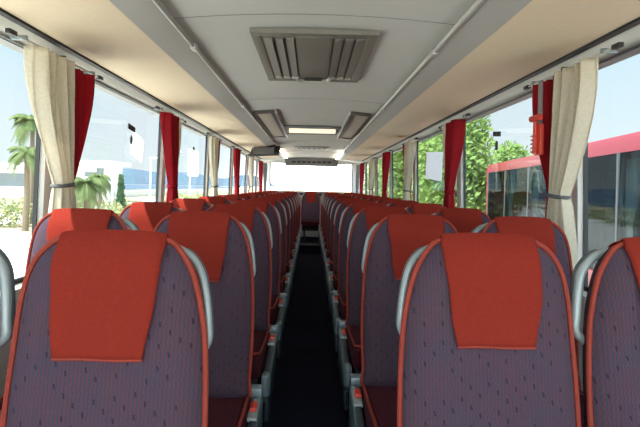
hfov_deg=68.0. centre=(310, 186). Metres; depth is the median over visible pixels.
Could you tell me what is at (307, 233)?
wall
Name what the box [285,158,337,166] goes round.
ceiling panel
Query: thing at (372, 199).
seat
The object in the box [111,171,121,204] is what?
street lamp
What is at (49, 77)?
curtain
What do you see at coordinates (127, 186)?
sea
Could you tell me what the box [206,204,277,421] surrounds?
seat
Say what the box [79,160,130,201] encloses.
building
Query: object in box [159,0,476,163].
ceiling
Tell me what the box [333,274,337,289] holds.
cushion
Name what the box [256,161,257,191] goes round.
trim
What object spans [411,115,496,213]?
leafy tree
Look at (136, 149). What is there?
paper notice
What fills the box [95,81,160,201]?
window
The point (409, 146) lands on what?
curtain
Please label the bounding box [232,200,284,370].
seat
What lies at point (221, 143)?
window
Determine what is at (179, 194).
shrub
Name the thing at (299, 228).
seat
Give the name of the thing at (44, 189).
trim
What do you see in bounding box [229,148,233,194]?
trim
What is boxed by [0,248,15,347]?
seat
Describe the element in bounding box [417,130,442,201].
window
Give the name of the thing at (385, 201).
seat
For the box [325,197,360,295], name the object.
seat
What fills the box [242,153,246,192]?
window
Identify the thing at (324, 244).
seat
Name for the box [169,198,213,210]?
seat
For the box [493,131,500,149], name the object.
window sticker
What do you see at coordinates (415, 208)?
seat
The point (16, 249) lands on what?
road
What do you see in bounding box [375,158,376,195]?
trim
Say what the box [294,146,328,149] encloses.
ceiling vent
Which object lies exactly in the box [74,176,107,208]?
palm tree
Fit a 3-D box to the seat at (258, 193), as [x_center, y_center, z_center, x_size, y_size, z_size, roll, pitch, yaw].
[-0.873,0.631,7.200,0.443,1.098,0.607,1,0,0]
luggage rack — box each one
[0,0,282,158]
[341,0,639,160]
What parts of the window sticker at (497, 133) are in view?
plate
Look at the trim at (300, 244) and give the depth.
9.93 m
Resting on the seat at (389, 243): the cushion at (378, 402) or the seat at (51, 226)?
the cushion at (378, 402)
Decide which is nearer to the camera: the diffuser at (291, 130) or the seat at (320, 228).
the diffuser at (291, 130)
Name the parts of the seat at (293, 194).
backrest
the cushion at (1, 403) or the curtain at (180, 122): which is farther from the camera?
the curtain at (180, 122)
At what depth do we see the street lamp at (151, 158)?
45.93 m
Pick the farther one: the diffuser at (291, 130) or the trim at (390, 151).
the trim at (390, 151)
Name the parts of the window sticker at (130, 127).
plate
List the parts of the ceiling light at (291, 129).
frame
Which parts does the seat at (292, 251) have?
backrest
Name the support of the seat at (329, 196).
on the floor
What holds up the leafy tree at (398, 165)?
on the ground
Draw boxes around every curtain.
[24,45,76,212]
[74,68,94,187]
[160,112,178,202]
[166,120,181,196]
[209,136,218,195]
[210,140,219,195]
[233,148,240,193]
[248,156,253,191]
[259,161,262,190]
[263,163,266,190]
[356,165,359,192]
[359,163,363,193]
[369,159,374,194]
[382,152,390,196]
[403,141,415,199]
[403,145,412,199]
[442,126,454,197]
[443,119,465,207]
[507,173,515,215]
[531,170,541,216]
[532,76,553,217]
[546,57,597,268]
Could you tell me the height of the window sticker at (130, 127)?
0.130 m
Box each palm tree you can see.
[7,146,35,230]
[8,114,36,223]
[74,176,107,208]
[87,173,114,207]
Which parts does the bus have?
window post, window post, seat, seat, window post, seat, panel, seat, seat, seat, seat, window post, seat, seat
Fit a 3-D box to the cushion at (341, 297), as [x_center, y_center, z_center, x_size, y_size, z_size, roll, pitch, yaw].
[0.405,0.832,3.283,0.410,0.151,0.500,1,0,0]
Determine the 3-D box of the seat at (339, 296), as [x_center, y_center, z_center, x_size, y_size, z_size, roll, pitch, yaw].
[0.393,0.660,3.330,0.461,1.098,0.607,1,0,0]
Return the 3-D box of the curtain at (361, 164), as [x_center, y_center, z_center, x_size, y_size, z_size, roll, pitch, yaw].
[1.089,-0.035,10.188,0.091,0.931,0.335,1,0,0]
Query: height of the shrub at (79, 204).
1.769 m
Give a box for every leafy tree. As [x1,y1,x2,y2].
[363,155,402,197]
[363,168,381,195]
[381,150,432,202]
[402,115,490,202]
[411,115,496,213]
[488,140,533,165]
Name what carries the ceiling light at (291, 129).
attached to the ceiling
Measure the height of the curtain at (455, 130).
0.931 m
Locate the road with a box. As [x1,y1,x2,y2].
[0,192,247,277]
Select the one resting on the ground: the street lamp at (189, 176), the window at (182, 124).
the street lamp at (189, 176)
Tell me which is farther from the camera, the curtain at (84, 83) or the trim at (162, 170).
the trim at (162, 170)
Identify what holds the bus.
on the road
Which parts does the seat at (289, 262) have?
backrest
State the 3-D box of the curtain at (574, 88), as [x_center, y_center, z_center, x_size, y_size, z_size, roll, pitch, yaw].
[1.089,-0.035,1.999,0.091,0.931,0.340,1,0,0]
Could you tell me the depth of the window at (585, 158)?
2.08 m
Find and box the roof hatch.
[250,27,378,82]
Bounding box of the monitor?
[250,146,279,156]
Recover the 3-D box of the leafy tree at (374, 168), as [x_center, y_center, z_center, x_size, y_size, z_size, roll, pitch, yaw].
[4.321,0.084,27.059,2.760,5.344,2.644,1,0,0]
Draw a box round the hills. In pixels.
[122,168,276,186]
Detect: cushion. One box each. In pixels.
[0,401,2,419]
[208,397,249,426]
[251,331,268,379]
[270,296,278,324]
[280,275,284,292]
[286,261,288,272]
[301,221,319,226]
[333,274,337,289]
[338,294,345,319]
[346,326,361,370]
[361,385,396,426]
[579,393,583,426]
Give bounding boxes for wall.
[0,15,264,401]
[123,189,198,196]
[262,158,359,236]
[358,24,639,393]
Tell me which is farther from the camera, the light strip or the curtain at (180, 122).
the light strip
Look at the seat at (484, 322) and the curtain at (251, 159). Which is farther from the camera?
the curtain at (251, 159)
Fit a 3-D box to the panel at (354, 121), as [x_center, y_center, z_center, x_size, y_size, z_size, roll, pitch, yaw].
[0.445,-0.661,5.300,0.207,0.050,2.070,1,0,0]
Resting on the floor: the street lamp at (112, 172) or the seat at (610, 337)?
the seat at (610, 337)
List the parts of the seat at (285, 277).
backrest, panel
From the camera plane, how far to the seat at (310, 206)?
10.77 m
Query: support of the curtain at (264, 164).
hanging from the wall at (108, 81)
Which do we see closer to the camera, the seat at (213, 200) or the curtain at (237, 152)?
the seat at (213, 200)
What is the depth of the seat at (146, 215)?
2.58 m
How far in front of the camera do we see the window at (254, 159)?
10.28 m
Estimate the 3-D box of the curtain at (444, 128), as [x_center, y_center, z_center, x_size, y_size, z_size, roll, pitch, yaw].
[1.118,-0.034,3.834,0.084,0.931,0.277,1,0,0]
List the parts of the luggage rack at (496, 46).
rail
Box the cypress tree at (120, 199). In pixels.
[115,173,126,211]
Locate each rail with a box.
[5,28,102,79]
[154,106,185,122]
[438,113,470,128]
[523,42,623,89]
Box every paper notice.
[130,132,143,162]
[188,148,198,175]
[425,152,442,181]
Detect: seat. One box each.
[0,208,139,419]
[0,229,213,426]
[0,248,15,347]
[119,202,184,230]
[153,211,262,426]
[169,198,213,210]
[197,196,232,204]
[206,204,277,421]
[218,195,244,202]
[230,194,253,199]
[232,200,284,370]
[240,193,259,196]
[248,192,265,195]
[249,197,289,321]
[260,196,293,297]
[267,194,295,287]
[276,194,297,272]
[277,193,298,259]
[281,192,299,248]
[287,191,301,237]
[291,192,300,242]
[301,191,319,240]
[318,192,334,230]
[319,193,328,243]
[320,193,338,251]
[321,194,344,258]
[322,195,348,267]
[323,196,352,278]
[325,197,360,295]
[328,199,370,318]
[332,202,385,352]
[338,206,410,409]
[349,214,457,426]
[361,195,379,199]
[367,197,388,201]
[376,198,401,204]
[386,200,418,207]
[396,232,580,426]
[405,203,445,214]
[430,208,490,232]
[471,216,583,426]
[569,237,639,426]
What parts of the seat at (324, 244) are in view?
backrest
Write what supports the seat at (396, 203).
on the floor
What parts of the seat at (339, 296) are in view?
panel, grab handle, backrest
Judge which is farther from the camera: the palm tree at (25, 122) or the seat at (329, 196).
the palm tree at (25, 122)
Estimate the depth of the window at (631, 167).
5.12 m
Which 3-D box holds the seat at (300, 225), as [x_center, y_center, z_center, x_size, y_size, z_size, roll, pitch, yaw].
[-0.412,0.642,9.601,0.461,1.098,0.607,1,0,0]
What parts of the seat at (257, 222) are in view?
backrest, seat frame, grab handle, panel, button plate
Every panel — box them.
[254,110,287,137]
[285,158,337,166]
[337,111,371,139]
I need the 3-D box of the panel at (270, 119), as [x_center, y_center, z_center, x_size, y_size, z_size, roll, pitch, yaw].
[-0.414,-0.681,5.300,0.207,0.050,2.070,1,0,0]
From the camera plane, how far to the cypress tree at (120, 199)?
33.89 m
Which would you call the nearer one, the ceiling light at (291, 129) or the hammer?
the hammer
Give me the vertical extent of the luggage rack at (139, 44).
0.082 m
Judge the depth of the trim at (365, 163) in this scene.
10.30 m
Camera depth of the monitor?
7.33 m
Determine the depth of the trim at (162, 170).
3.74 m
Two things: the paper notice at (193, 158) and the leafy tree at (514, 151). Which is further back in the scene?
the leafy tree at (514, 151)
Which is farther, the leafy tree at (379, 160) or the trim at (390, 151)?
the leafy tree at (379, 160)
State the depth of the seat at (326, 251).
5.89 m
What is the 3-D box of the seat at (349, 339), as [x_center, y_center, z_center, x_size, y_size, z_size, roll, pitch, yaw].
[0.393,0.660,2.530,0.461,1.098,0.607,1,0,0]
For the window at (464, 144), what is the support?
in the wall at (631, 37)
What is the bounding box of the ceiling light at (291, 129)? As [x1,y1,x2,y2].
[283,125,340,134]
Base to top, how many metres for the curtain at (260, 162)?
0.931 m
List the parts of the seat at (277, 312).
backrest, grab handle, panel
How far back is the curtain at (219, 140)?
5.57 m
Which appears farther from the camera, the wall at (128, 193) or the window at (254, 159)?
the wall at (128, 193)
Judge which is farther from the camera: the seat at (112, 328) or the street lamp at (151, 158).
the street lamp at (151, 158)
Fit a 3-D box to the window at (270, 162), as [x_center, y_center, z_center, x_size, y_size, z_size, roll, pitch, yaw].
[0.005,-0.225,11.477,2.000,0.710,0.045,1,0,0]
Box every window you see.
[0,35,40,283]
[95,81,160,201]
[182,124,206,195]
[221,143,231,194]
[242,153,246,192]
[254,159,256,191]
[270,162,352,192]
[366,162,367,193]
[377,156,381,195]
[392,147,402,197]
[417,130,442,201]
[463,91,531,207]
[583,44,639,291]
[621,158,639,238]
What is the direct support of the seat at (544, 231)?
on the floor
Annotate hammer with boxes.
[529,80,543,154]
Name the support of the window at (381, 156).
in the wall at (631, 37)
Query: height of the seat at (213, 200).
1.098 m
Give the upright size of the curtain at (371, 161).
0.931 m
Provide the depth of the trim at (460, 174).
3.74 m
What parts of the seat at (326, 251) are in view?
backrest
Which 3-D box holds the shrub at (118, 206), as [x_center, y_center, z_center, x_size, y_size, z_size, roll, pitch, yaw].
[-12.785,1.650,29.985,2.512,1.528,2.180,1,0,0]
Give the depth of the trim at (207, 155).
5.38 m
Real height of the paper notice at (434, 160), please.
0.313 m
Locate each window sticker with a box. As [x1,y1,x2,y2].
[128,123,135,143]
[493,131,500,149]
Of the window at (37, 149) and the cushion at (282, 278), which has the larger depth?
the cushion at (282, 278)
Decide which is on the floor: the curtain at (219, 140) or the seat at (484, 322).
the seat at (484, 322)
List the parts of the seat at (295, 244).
backrest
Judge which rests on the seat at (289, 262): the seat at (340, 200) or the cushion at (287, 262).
the cushion at (287, 262)
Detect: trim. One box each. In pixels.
[37,141,51,223]
[158,132,165,201]
[205,135,209,195]
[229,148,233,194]
[245,155,248,192]
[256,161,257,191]
[300,244,319,245]
[365,163,365,193]
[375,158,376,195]
[390,151,391,197]
[413,140,416,200]
[457,145,463,207]
[571,160,583,290]
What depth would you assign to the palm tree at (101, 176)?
43.58 m
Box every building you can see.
[0,162,96,208]
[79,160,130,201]
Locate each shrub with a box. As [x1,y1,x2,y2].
[0,197,32,226]
[76,200,94,208]
[90,201,123,215]
[108,198,133,206]
[178,193,200,197]
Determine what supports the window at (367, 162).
in the wall at (631, 37)
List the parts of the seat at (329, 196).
backrest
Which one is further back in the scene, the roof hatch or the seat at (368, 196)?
the seat at (368, 196)
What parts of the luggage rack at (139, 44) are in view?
rail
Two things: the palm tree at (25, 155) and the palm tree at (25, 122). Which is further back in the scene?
the palm tree at (25, 122)
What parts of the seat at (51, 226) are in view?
backrest, grab handle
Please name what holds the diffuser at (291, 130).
attached to the ceiling light at (291, 129)
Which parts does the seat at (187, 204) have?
backrest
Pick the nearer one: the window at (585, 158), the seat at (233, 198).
the window at (585, 158)
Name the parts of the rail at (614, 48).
rod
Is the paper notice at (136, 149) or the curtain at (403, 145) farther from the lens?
the curtain at (403, 145)
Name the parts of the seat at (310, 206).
backrest, seat frame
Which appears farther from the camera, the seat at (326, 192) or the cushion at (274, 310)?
the seat at (326, 192)
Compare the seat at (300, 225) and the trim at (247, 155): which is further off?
the seat at (300, 225)
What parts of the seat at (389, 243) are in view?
button plate, panel, grab handle, backrest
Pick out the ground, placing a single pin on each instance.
(6, 232)
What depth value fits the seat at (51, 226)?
1.79 m
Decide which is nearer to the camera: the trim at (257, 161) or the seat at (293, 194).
the seat at (293, 194)
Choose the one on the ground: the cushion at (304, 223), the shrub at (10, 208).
the shrub at (10, 208)
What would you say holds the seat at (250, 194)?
on the floor
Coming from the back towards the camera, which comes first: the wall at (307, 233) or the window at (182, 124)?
the wall at (307, 233)
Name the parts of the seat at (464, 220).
backrest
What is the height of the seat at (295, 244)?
1.098 m
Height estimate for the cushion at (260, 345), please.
0.151 m
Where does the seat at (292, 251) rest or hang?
on the floor
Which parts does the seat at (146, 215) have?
backrest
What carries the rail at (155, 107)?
attached to the wall at (108, 81)
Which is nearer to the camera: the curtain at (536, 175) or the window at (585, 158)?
the window at (585, 158)
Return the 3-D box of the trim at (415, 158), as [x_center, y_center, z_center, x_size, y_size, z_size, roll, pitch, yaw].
[1.191,-0.043,5.428,0.051,1.020,0.115,1,0,0]
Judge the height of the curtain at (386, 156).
0.931 m
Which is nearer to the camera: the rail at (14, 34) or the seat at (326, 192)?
the rail at (14, 34)
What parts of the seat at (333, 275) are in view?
panel, backrest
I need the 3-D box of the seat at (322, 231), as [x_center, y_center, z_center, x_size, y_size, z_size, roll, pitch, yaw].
[0.393,0.660,8.130,0.461,1.098,0.607,1,0,0]
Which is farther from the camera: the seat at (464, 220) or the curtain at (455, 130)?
the curtain at (455, 130)
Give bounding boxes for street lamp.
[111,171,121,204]
[149,157,156,201]
[189,176,196,193]
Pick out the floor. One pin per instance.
(307, 392)
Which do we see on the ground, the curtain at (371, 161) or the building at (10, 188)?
the building at (10, 188)
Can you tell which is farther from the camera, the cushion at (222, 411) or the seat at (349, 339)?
the seat at (349, 339)
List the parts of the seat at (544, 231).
grab handle, backrest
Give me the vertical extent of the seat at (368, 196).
1.098 m
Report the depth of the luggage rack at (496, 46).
2.13 m
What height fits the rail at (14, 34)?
0.023 m
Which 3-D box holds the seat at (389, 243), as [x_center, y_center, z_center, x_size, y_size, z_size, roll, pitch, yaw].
[0.393,0.660,1.730,0.461,1.098,0.607,1,0,0]
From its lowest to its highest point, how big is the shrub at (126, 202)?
1.465 m
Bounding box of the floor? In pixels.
[260,236,348,426]
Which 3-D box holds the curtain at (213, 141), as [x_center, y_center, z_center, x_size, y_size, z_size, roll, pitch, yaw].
[-1.086,-0.084,5.277,0.091,0.931,0.332,1,0,0]
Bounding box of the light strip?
[336,151,346,159]
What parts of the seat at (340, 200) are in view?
backrest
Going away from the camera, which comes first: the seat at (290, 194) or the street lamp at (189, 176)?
the seat at (290, 194)
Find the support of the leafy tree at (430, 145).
on the ground
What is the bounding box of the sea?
[124,184,258,188]
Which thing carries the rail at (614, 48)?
attached to the wall at (631, 37)
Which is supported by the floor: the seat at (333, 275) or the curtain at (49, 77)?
the seat at (333, 275)
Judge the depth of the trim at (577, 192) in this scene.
2.10 m
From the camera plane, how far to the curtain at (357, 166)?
10.87 m
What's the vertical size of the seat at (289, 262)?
1.098 m
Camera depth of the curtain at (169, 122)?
3.63 m
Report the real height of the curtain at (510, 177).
1.296 m
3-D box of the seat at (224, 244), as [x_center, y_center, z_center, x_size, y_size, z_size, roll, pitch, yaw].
[-0.412,0.642,1.601,0.461,1.098,0.607,1,0,0]
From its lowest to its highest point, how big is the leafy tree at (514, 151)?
6.476 m
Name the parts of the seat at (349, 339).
button plate, panel, grab handle, seat frame, backrest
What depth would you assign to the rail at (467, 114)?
3.45 m
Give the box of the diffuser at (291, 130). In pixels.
[289,128,335,133]
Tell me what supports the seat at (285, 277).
on the floor
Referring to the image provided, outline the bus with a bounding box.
[486,131,639,286]
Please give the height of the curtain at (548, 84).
0.931 m
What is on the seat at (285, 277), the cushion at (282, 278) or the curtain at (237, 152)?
the cushion at (282, 278)
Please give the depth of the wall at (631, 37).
2.34 m
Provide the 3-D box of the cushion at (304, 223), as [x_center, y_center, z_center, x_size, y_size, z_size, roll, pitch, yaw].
[-0.019,0.822,10.588,0.410,0.151,0.500,1,0,0]
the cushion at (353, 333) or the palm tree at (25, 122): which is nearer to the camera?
the cushion at (353, 333)
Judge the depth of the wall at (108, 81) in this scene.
2.45 m
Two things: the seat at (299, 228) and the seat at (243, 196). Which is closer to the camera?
the seat at (243, 196)
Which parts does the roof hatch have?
handle, lid, panel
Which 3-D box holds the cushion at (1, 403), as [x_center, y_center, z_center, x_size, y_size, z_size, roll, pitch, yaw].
[-0.884,0.803,1.553,0.410,0.151,0.500,1,0,0]
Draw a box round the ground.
[0,188,364,239]

